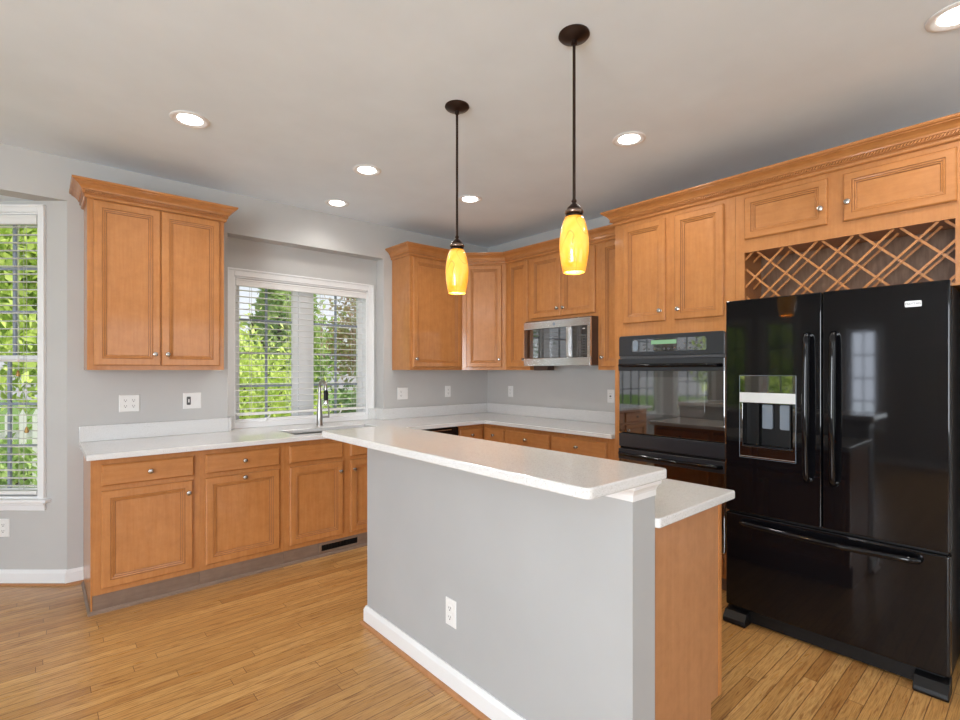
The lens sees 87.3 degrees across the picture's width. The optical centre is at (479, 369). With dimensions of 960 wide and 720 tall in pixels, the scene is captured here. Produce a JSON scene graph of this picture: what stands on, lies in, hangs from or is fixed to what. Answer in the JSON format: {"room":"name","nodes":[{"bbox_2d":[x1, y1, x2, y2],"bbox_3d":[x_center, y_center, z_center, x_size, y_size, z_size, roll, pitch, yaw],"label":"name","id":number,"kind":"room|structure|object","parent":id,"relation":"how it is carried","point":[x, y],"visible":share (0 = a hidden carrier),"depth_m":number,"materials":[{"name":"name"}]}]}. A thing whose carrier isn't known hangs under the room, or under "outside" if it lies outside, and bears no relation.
{"room":"kitchen","nodes":[
{"label":"kitchen","id":0,"kind":"room"},
{"bbox_2d":[0,195,33,200],"bbox_3d":[-4.392,-1.156,2.378,4.000,0.144,0.762,0,0,-41],"label":"ceiling","id":1,"kind":"structure","parent":0,"point":[2,197],"depth_m":3.20,"materials":[{"name":"paint"}]},
{"bbox_2d":[0,201,66,568],"bbox_3d":[-3.219,0.144,3.281,1.150,2.456,0.120,0,0,0],"label":"wall","id":2,"kind":"structure","parent":0,"point":[37,539],"depth_m":3.22,"materials":[{"name":"paint"}]},
{"bbox_2d":[0,519,9,536],"bbox_3d":[-3.046,1.010,3.216,0.071,0.116,0.008,0,0,0],"label":"wall outlet","id":3,"kind":"object","parent":2,"relation":"attached to","point":[4,523],"visible":1,"depth_m":3.21,"materials":[{"name":"white plastic"}]},
{"bbox_2d":[0,204,50,510],"bbox_3d":[-3.168,-0.079,3.258,0.844,1.951,0.165,0,0,0],"label":"window","id":4,"kind":"structure","parent":2,"relation":"in","point":[8,502],"depth_m":3.21,"materials":[{"name":"paint"}]},
{"bbox_2d":[0,215,36,493],"bbox_3d":[-3.168,-0.098,3.231,0.664,1.789,0.074,0,0,0],"label":"window blind","id":5,"kind":"object","parent":4,"relation":"attached to","point":[26,220],"visible":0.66,"depth_m":3.23,"materials":[{"name":"white plastic"}]},
{"bbox_2d":[0,567,82,583],"bbox_3d":[-3.179,1.325,3.212,1.230,0.095,0.072,0,0,-3],"label":"baseboard","id":6,"kind":"structure","parent":2,"relation":"attached to","point":[65,576],"depth_m":3.21,"materials":[{"name":"paint"}]},
{"bbox_2d":[0,143,487,569],"bbox_3d":[-2.775,0.007,3.286,7.650,2.730,0.280,0,0,-41],"label":"wall","id":7,"kind":"structure","parent":0,"point":[261,235],"depth_m":3.81,"materials":[{"name":"paint"}]},
{"bbox_2d":[0,580,83,585],"bbox_3d":[-3.175,1.365,3.201,1.238,0.013,0.069,0,0,-3],"label":"trim","id":8,"kind":"structure","parent":7,"relation":"attached to","point":[80,581],"depth_m":3.20,"materials":[{"name":"brown wood"}]},
{"bbox_2d":[119,394,139,411],"bbox_3d":[-2.390,0.227,3.430,0.117,0.116,0.008,0,0,-41],"label":"wall outlet","id":9,"kind":"object","parent":7,"relation":"attached to","point":[127,403],"visible":1,"depth_m":3.43,"materials":[{"name":"white plastic"}]},
{"bbox_2d":[69,175,237,369],"bbox_3d":[-2.166,-0.571,3.379,0.911,1.142,0.378,0,0,-41],"label":"upper cabinet","id":10,"kind":"object","parent":7,"relation":"attached to","point":[154,260],"visible":1,"depth_m":3.25,"materials":[{"name":"brown wood"}]},
{"bbox_2d":[79,416,234,441],"bbox_3d":[-2.267,0.415,3.615,0.967,0.102,0.151,0,0,-41],"label":"backsplash","id":11,"kind":"structure","parent":7,"relation":"attached to","point":[181,427],"depth_m":3.51,"materials":[{"name":"white stone"}]},
{"bbox_2d":[183,392,200,408],"bbox_3d":[-2.102,0.224,3.676,0.117,0.116,0.018,0,0,-41],"label":"light switch","id":12,"kind":"object","parent":7,"relation":"attached to","point":[190,400],"visible":1,"depth_m":3.67,"materials":[{"name":"white plastic"}]},
{"bbox_2d":[187,397,190,404],"bbox_3d":[-2.121,0.224,3.662,0.026,0.060,0.003,0,0,-41],"label":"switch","id":13,"kind":"object","parent":12,"relation":"attached to","point":[188,398],"depth_m":3.66,"materials":[{"name":"white plastic"}]},
{"bbox_2d":[81,543,366,616],"bbox_3d":[-1.605,1.363,3.668,2.017,0.019,0.565,0,0,-41],"label":"trim","id":14,"kind":"structure","parent":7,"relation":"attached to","point":[129,604],"depth_m":3.18,"materials":[{"name":"wood"}]},
{"bbox_2d":[228,267,373,428],"bbox_3d":[-1.541,-0.171,4.416,1.297,1.275,0.140,0,0,-41],"label":"window","id":15,"kind":"structure","parent":7,"relation":"in","point":[367,333],"depth_m":4.42,"materials":[{"name":"paint"}]},
{"bbox_2d":[236,278,365,415],"bbox_3d":[-1.526,-0.182,4.399,1.149,1.100,0.065,0,0,-41],"label":"window blind","id":16,"kind":"object","parent":15,"relation":"attached to","point":[239,282],"visible":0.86,"depth_m":4.33,"materials":[{"name":"white plastic"}]},
{"bbox_2d":[398,387,407,399],"bbox_3d":[-0.743,0.228,4.865,0.117,0.116,0.018,0,0,-41],"label":"wall outlet","id":17,"kind":"object","parent":7,"relation":"attached to","point":[402,392],"visible":1,"depth_m":4.87,"materials":[{"name":"white plastic"}]},
{"bbox_2d":[392,255,461,369],"bbox_3d":[-0.490,-0.529,4.861,0.615,1.058,0.352,0,0,-41],"label":"upper cabinet","id":18,"kind":"object","parent":7,"relation":"attached to","point":[426,319],"visible":0.98,"depth_m":4.71,"materials":[{"name":"brown wood"}]},
{"bbox_2d":[385,224,614,263],"bbox_3d":[0.212,-1.092,4.559,2.210,0.100,0.748,0,0,19],"label":"crown molding","id":19,"kind":"structure","parent":18,"relation":"attached to","point":[605,233],"depth_m":4.64,"materials":[{"name":"brown wood"}]},
{"bbox_2d":[445,386,450,396],"bbox_3d":[-0.332,0.222,5.230,0.071,0.116,0.008,0,0,-41],"label":"wall outlet","id":20,"kind":"object","parent":7,"relation":"attached to","point":[447,388],"visible":1,"depth_m":5.23,"materials":[{"name":"white plastic"}]},
{"bbox_2d":[462,264,505,369],"bbox_3d":[0.055,-0.529,5.168,0.606,1.058,0.606,0,0,-41],"label":"upper cabinet","id":21,"kind":"object","parent":7,"relation":"attached to","point":[484,300],"visible":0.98,"depth_m":4.95,"materials":[{"name":"brown wood"}]},
{"bbox_2d":[0,0,959,247],"bbox_3d":[-0.204,-1.433,0.347,7.650,0.150,8.090,0,0,-41],"label":"ceiling","id":22,"kind":"structure","parent":0,"point":[294,95],"depth_m":2.45,"materials":[{"name":"paint"}]},
{"bbox_2d":[169,110,209,128],"bbox_3d":[-1.572,-1.354,2.727,0.192,0.007,0.192,0,0,-41],"label":"recessed light","id":23,"kind":"object","parent":22,"relation":"in","point":[185,118],"visible":1,"depth_m":2.72,"materials":[{"name":"paint"}]},
{"bbox_2d":[325,199,348,206],"bbox_3d":[-1.162,-1.354,4.090,0.192,0.007,0.192,0,0,-41],"label":"recessed light","id":24,"kind":"object","parent":22,"relation":"in","point":[331,202],"visible":1,"depth_m":4.08,"materials":[{"name":"paint"}]},
{"bbox_2d":[352,164,380,175],"bbox_3d":[-0.767,-1.354,3.415,0.192,0.007,0.192,0,0,-41],"label":"recessed light","id":25,"kind":"object","parent":22,"relation":"in","point":[362,169],"visible":1,"depth_m":3.41,"materials":[{"name":"paint"}]},
{"bbox_2d":[445,100,468,294],"bbox_3d":[-0.118,-0.876,2.588,0.126,0.964,0.126,0,0,-41],"label":"pendant light","id":26,"kind":"object","parent":22,"relation":"hanging from","point":[457,271],"visible":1,"depth_m":2.55,"materials":[{"name":"yellow glass"}]},
{"bbox_2d":[450,236,463,248],"bbox_3d":[-0.118,-0.651,2.588,0.074,0.076,0.074,0,0,-41],"label":"socket","id":27,"kind":"object","parent":26,"relation":"attached to","point":[456,244],"depth_m":2.56,"materials":[{"name":"brown metal"}]},
{"bbox_2d":[458,195,481,203],"bbox_3d":[-0.080,-1.354,3.994,0.192,0.007,0.192,0,0,-41],"label":"recessed light","id":28,"kind":"object","parent":22,"relation":"in","point":[470,199],"visible":0.99,"depth_m":3.99,"materials":[{"name":"paint"}]},
{"bbox_2d":[558,24,589,274],"bbox_3d":[0.381,-0.876,2.035,0.126,0.964,0.126,0,0,-41],"label":"pendant light","id":29,"kind":"object","parent":22,"relation":"hanging from","point":[574,238],"visible":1,"depth_m":2.00,"materials":[{"name":"yellow glass"}]},
{"bbox_2d":[565,199,582,216],"bbox_3d":[0.381,-0.651,2.035,0.074,0.076,0.074,0,0,-41],"label":"socket","id":30,"kind":"object","parent":29,"relation":"attached to","point":[574,210],"depth_m":2.01,"materials":[{"name":"brown metal"}]},
{"bbox_2d":[612,131,645,146],"bbox_3d":[0.876,-1.354,2.957,0.192,0.007,0.192,0,0,-41],"label":"recessed light","id":31,"kind":"object","parent":22,"relation":"in","point":[627,139],"visible":1,"depth_m":2.95,"materials":[{"name":"paint"}]},
{"bbox_2d":[925,1,959,32],"bbox_3d":[1.829,-1.354,1.924,0.192,0.007,0.192,0,0,-41],"label":"recessed light","id":32,"kind":"object","parent":22,"relation":"in","point":[947,18],"visible":1,"depth_m":1.95,"materials":[{"name":"paint"}]},
{"bbox_2d":[0,546,959,719],"bbox_3d":[-0.395,1.422,0.566,7.750,0.100,8.772,0,0,-41],"label":"floor","id":33,"kind":"structure","parent":0,"point":[290,642],"depth_m":2.33,"materials":[{"name":"brown wood"}]},
{"bbox_2d":[83,451,199,611],"bbox_3d":[-2.155,0.935,3.199,0.544,0.873,0.661,0,0,-41],"label":"base cabinet","id":34,"kind":"object","parent":33,"relation":"on","point":[141,514],"visible":0.98,"depth_m":2.97,"materials":[{"name":"brown wood"}]},
{"bbox_2d":[199,443,283,584],"bbox_3d":[-1.753,0.935,3.550,0.523,0.873,0.661,0,0,-41],"label":"base cabinet","id":35,"kind":"object","parent":33,"relation":"on","point":[242,488],"visible":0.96,"depth_m":3.32,"materials":[{"name":"brown wood"}]},
{"bbox_2d":[283,439,366,563],"bbox_3d":[-1.204,0.935,4.030,0.936,0.873,0.661,0,0,-41],"label":"base cabinet","id":36,"kind":"object","parent":33,"relation":"on","point":[325,480],"visible":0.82,"depth_m":3.69,"materials":[{"name":"brown wood"}]},
{"bbox_2d":[319,535,359,553],"bbox_3d":[-1.056,1.310,3.789,0.330,0.068,0.007,0,0,-41],"label":"floor vent","id":37,"kind":"object","parent":36,"relation":"attached to","point":[353,540],"visible":1,"depth_m":3.78,"materials":[{"name":"plastic"}]},
{"bbox_2d":[322,537,356,550],"bbox_3d":[-1.056,1.310,3.789,0.290,0.044,0.006,0,0,-41],"label":"grille","id":38,"kind":"object","parent":37,"relation":"attached to","point":[349,541],"depth_m":3.78,"materials":[{"name":"black plastic"}]},
{"bbox_2d":[424,426,457,435],"bbox_3d":[-0.621,0.887,4.539,0.609,0.770,0.620,0,0,-41],"label":"dishwasher","id":39,"kind":"object","parent":33,"relation":"on","point":[448,430],"visible":0.14,"depth_m":4.42,"materials":[{"name":"black plastic"}]},
{"bbox_2d":[457,424,482,438],"bbox_3d":[-0.274,0.935,4.844,0.312,0.873,0.661,0,0,-41],"label":"base cabinet","id":40,"kind":"object","parent":33,"relation":"on","point":[472,431],"visible":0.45,"depth_m":4.62,"materials":[{"name":"brown wood"}]},
{"bbox_2d":[483,424,505,442],"bbox_3d":[0.141,0.935,5.032,0.657,0.873,0.925,0,0,-41],"label":"base cabinet","id":41,"kind":"object","parent":33,"relation":"on","point":[497,433],"visible":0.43,"depth_m":4.59,"materials":[{"name":"brown wood"}]},
{"bbox_2d":[506,426,551,449],"bbox_3d":[0.620,0.935,4.485,0.657,0.873,0.527,0,0,-41],"label":"base cabinet","id":42,"kind":"object","parent":33,"relation":"on","point":[540,439],"visible":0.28,"depth_m":4.27,"materials":[{"name":"brown wood"}]},
{"bbox_2d":[552,432,614,459],"bbox_3d":[0.991,0.935,4.061,0.657,0.873,0.600,0,0,-41],"label":"base cabinet","id":43,"kind":"object","parent":33,"relation":"on","point":[604,448],"visible":0.21,"depth_m":3.84,"materials":[{"name":"brown wood"}]},
{"bbox_2d":[79,412,614,460],"bbox_3d":[-0.622,0.483,3.702,3.558,0.032,2.184,0,0,-41],"label":"countertop","id":44,"kind":"structure","parent":43,"relation":"on","point":[134,447],"depth_m":3.76,"materials":[{"name":"white stone"}]},
{"bbox_2d":[293,431,321,434],"bbox_3d":[-1.163,0.586,3.984,0.765,0.174,0.370,0,0,-41],"label":"sink","id":45,"kind":"object","parent":44,"relation":"in","point":[318,431],"visible":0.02,"depth_m":4.02,"materials":[{"name":"silver metal"}]},
{"bbox_2d":[316,380,329,425],"bbox_3d":[-1.320,0.273,4.210,0.112,0.387,0.138,0,0,-12],"label":"faucet","id":46,"kind":"object","parent":44,"relation":"on","point":[319,419],"visible":1,"depth_m":4.22,"materials":[{"name":"silver metal"}]},
{"bbox_2d":[615,196,735,590],"bbox_3d":[1.465,0.157,3.516,0.654,2.430,0.840,0,0,-41],"label":"tall cabinet","id":47,"kind":"object","parent":33,"relation":"on","point":[675,272],"visible":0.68,"depth_m":3.28,"materials":[{"name":"brown wood"}]},
{"bbox_2d":[618,331,725,553],"bbox_3d":[1.429,0.436,3.486,0.638,1.351,0.737,0,0,-41],"label":"double wall oven","id":48,"kind":"object","parent":47,"relation":"in","point":[672,387],"visible":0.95,"depth_m":3.26,"materials":[{"name":"black glass"}]},
{"bbox_2d":[655,504,721,719],"bbox_3d":[0.220,0.935,2.372,0.532,0.873,1.617,0,0,-41],"label":"base cabinet","id":49,"kind":"object","parent":33,"relation":"on","point":[688,551],"visible":0.03,"depth_m":1.75,"materials":[{"name":"brown wood"}]},
{"bbox_2d":[655,479,734,527],"bbox_3d":[0.238,0.483,2.380,0.572,0.032,1.640,0,0,-41],"label":"countertop","id":50,"kind":"structure","parent":49,"relation":"on","point":[675,500],"depth_m":1.83,"materials":[{"name":"white stone"}]},
{"bbox_2d":[723,279,959,702],"bbox_3d":[1.953,0.497,2.694,0.932,1.750,0.910,0,0,-41],"label":"refrigerator","id":51,"kind":"object","parent":33,"relation":"on","point":[843,406],"visible":1,"depth_m":2.34,"materials":[{"name":"black metal"}]},
{"bbox_2d":[367,448,654,719],"bbox_3d":[-0.029,0.857,2.154,0.127,1.030,1.619,0,0,-41],"label":"wall","id":52,"kind":"structure","parent":0,"point":[553,593],"depth_m":1.86,"materials":[{"name":"paint"}]},
{"bbox_2d":[360,620,490,719],"bbox_3d":[-0.041,1.364,2.144,0.158,0.016,1.681,0,0,-41],"label":"trim","id":53,"kind":"structure","parent":52,"relation":"attached to","point":[451,692],"depth_m":2.25,"materials":[{"name":"brown wood"}]},
{"bbox_2d":[363,605,525,719],"bbox_3d":[-0.035,1.323,2.149,0.142,0.098,1.649,0,0,-41],"label":"baseboard","id":54,"kind":"structure","parent":52,"relation":"attached to","point":[473,693],"depth_m":2.19,"materials":[{"name":"paint"}]},
{"bbox_2d":[446,596,455,628],"bbox_3d":[-0.127,1.044,2.163,0.008,0.116,0.071,0,0,-41],"label":"wall outlet","id":55,"kind":"object","parent":52,"relation":"attached to","point":[450,604],"visible":1,"depth_m":2.16,"materials":[{"name":"white plastic"}]},
{"bbox_2d":[447,604,452,611],"bbox_3d":[-0.129,1.024,2.161,0.003,0.028,0.033,0,0,-41],"label":"receptacle","id":56,"kind":"object","parent":55,"relation":"attached to","point":[449,606],"depth_m":2.16,"materials":[{"name":"grey plastic"}]},
{"bbox_2d":[447,614,452,620],"bbox_3d":[-0.129,1.063,2.161,0.003,0.028,0.033,0,0,-41],"label":"receptacle","id":57,"kind":"object","parent":55,"relation":"attached to","point":[449,616],"depth_m":2.16,"materials":[{"name":"white plastic"}]},
{"bbox_2d":[322,425,666,499],"bbox_3d":[-0.108,0.326,2.073,0.417,0.032,1.662,0,0,-41],"label":"bar","id":58,"kind":"object","parent":52,"relation":"on","point":[569,474],"visible":1,"depth_m":1.72,"materials":[{"name":"white stone"}]},
{"bbox_2d":[606,480,661,501],"bbox_3d":[-0.038,0.368,2.146,0.151,0.052,1.667,0,0,-41],"label":"trim","id":59,"kind":"structure","parent":52,"relation":"attached to","point":[638,493],"depth_m":1.52,"materials":[{"name":"paint"}]},
{"bbox_2d":[488,216,614,411],"bbox_3d":[2.711,0.007,2.710,0.150,2.730,7.810,0,0,-41],"label":"wall","id":60,"kind":"structure","parent":0,"point":[569,387],"depth_m":4.87,"materials":[{"name":"paint"}]},
{"bbox_2d":[368,403,614,423],"bbox_3d":[0.186,0.415,4.410,1.411,0.102,2.185,0,0,-41],"label":"backsplash","id":61,"kind":"structure","parent":60,"relation":"attached to","point":[424,411],"depth_m":4.93,"materials":[{"name":"white stone"}]},
{"bbox_2d":[508,386,512,396],"bbox_3d":[0.322,0.227,5.321,0.008,0.116,0.071,0,0,-41],"label":"wall outlet","id":62,"kind":"object","parent":60,"relation":"attached to","point":[510,388],"visible":1,"depth_m":5.31,"materials":[{"name":"white plastic"}]},
{"bbox_2d":[506,259,533,369],"bbox_3d":[0.458,-0.529,4.903,0.352,1.058,0.320,0,0,-41],"label":"upper cabinet","id":63,"kind":"object","parent":60,"relation":"attached to","point":[517,273],"visible":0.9,"depth_m":4.82,"materials":[{"name":"brown wood"}]},
{"bbox_2d":[530,243,597,321],"bbox_3d":[0.814,-0.750,4.495,0.352,0.615,0.762,0,0,-41],"label":"upper cabinet","id":64,"kind":"object","parent":60,"relation":"attached to","point":[554,294],"visible":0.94,"depth_m":4.40,"materials":[{"name":"brown wood"}]},
{"bbox_2d":[524,316,597,369],"bbox_3d":[0.790,-0.218,4.461,0.427,0.445,0.740,0,0,-41],"label":"microwave","id":65,"kind":"object","parent":64,"relation":"attached to","point":[573,341],"visible":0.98,"depth_m":4.29,"materials":[{"name":"silver metal"}]},
{"bbox_2d":[598,239,614,369],"bbox_3d":[1.185,-0.529,4.071,0.352,1.058,0.361,0,0,-41],"label":"upper cabinet","id":66,"kind":"object","parent":60,"relation":"attached to","point":[606,249],"visible":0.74,"depth_m":4.04,"materials":[{"name":"brown wood"}]},
{"bbox_2d":[607,389,613,402],"bbox_3d":[1.139,0.229,4.385,0.010,0.116,0.071,0,0,-41],"label":"wall outlet","id":67,"kind":"object","parent":60,"relation":"attached to","point":[610,393],"visible":1,"depth_m":4.38,"materials":[{"name":"white plastic"}]},
{"bbox_2d":[736,140,959,300],"bbox_3d":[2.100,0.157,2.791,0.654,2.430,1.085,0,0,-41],"label":"upper cabinet","id":68,"kind":"object","parent":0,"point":[895,220],"visible":0.92,"depth_m":2.66,"materials":[{"name":"brown wood"}]},
{"bbox_2d":[600,112,959,225],"bbox_3d":[1.585,-1.092,2.900,0.075,0.100,2.076,0,0,-41],"label":"crown molding","id":69,"kind":"structure","parent":68,"relation":"attached to","point":[946,129],"depth_m":2.71,"materials":[{"name":"brown wood"}]},
{"label":"outside","id":70,"kind":"structure","parent":0,"visible":0},
{"bbox_2d":[0,390,355,476],"bbox_3d":[-4.938,1.797,5.645,50.000,0.150,65.000,0,0,-41],"label":"lawn","id":71,"kind":"structure","parent":70,"point":[14,410],"depth_m":19.91,"materials":[{"name":"green plant"}]},
{"bbox_2d":[0,228,36,431],"bbox_3d":[-7.179,-1.594,8.428,3.537,6.638,3.804,0,0,39],"label":"tree","id":72,"kind":"object","parent":71,"relation":"on","point":[21,366],"visible":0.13,"depth_m":7.58,"materials":[{"name":"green plant"}]},
{"bbox_2d":[0,433,36,484],"bbox_3d":[-4.404,1.168,4.455,1.161,1.163,1.051,0,0,-18],"label":"shrub","id":73,"kind":"object","parent":71,"relation":"on","point":[15,450],"visible":0.13,"depth_m":4.64,"materials":[{"name":"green plant"}]},
{"bbox_2d":[0,409,36,484],"bbox_3d":[-6.580,1.072,5.169,6.100,1.200,0.055,0,0,-41],"label":"picket fence","id":74,"kind":"object","parent":71,"relation":"on","point":[19,434],"visible":0.08,"depth_m":6.08,"materials":[{"name":"white wood"}]},
{"bbox_2d":[239,322,259,407],"bbox_3d":[-8.002,0.230,14.717,4.870,3.265,5.472,0,0,-6],"label":"tree","id":75,"kind":"object","parent":71,"relation":"on","point":[243,323],"visible":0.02,"depth_m":14.26,"materials":[{"name":"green plant"}]},
{"bbox_2d":[242,288,314,416],"bbox_3d":[-3.722,-0.701,9.231,1.508,4.881,1.436,0,0,-9],"label":"tree","id":76,"kind":"object","parent":71,"relation":"on","point":[261,295],"visible":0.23,"depth_m":9.05,"materials":[{"name":"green plant"}]},
{"bbox_2d":[239,306,342,418],"bbox_3d":[-2.924,0.380,6.250,2.069,2.698,2.354,0,0,40],"label":"shrub","id":77,"kind":"object","parent":71,"relation":"on","point":[244,360],"visible":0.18,"depth_m":6.10,"materials":[{"name":"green plant"}]},
{"bbox_2d":[257,294,353,409],"bbox_3d":[-4.477,-0.605,12.694,2.481,4.661,2.376,0,0,35],"label":"tree","id":78,"kind":"object","parent":71,"relation":"on","point":[324,350],"visible":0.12,"depth_m":12.51,"materials":[{"name":"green plant"}]},
{"bbox_2d":[321,295,355,391],"bbox_3d":[-1.835,-0.467,10.591,3.170,4.387,3.005,0,0,29],"label":"tree","id":79,"kind":"object","parent":71,"relation":"on","point":[340,335],"visible":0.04,"depth_m":10.21,"materials":[{"name":"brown plant"}]},
{"bbox_2d":[328,372,355,412],"bbox_3d":[-1.837,0.890,7.714,1.665,1.711,1.760,0,0,-6],"label":"shrub","id":80,"kind":"object","parent":71,"relation":"on","point":[343,401],"visible":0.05,"depth_m":7.41,"materials":[{"name":"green plant"}]},
{"bbox_2d":[332,321,355,389],"bbox_3d":[-2.973,-0.945,19.843,5.617,5.592,5.545,0,0,-28],"label":"tree","id":81,"kind":"object","parent":71,"relation":"on","point":[345,321],"visible":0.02,"depth_m":18.99,"materials":[{"name":"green plant"}]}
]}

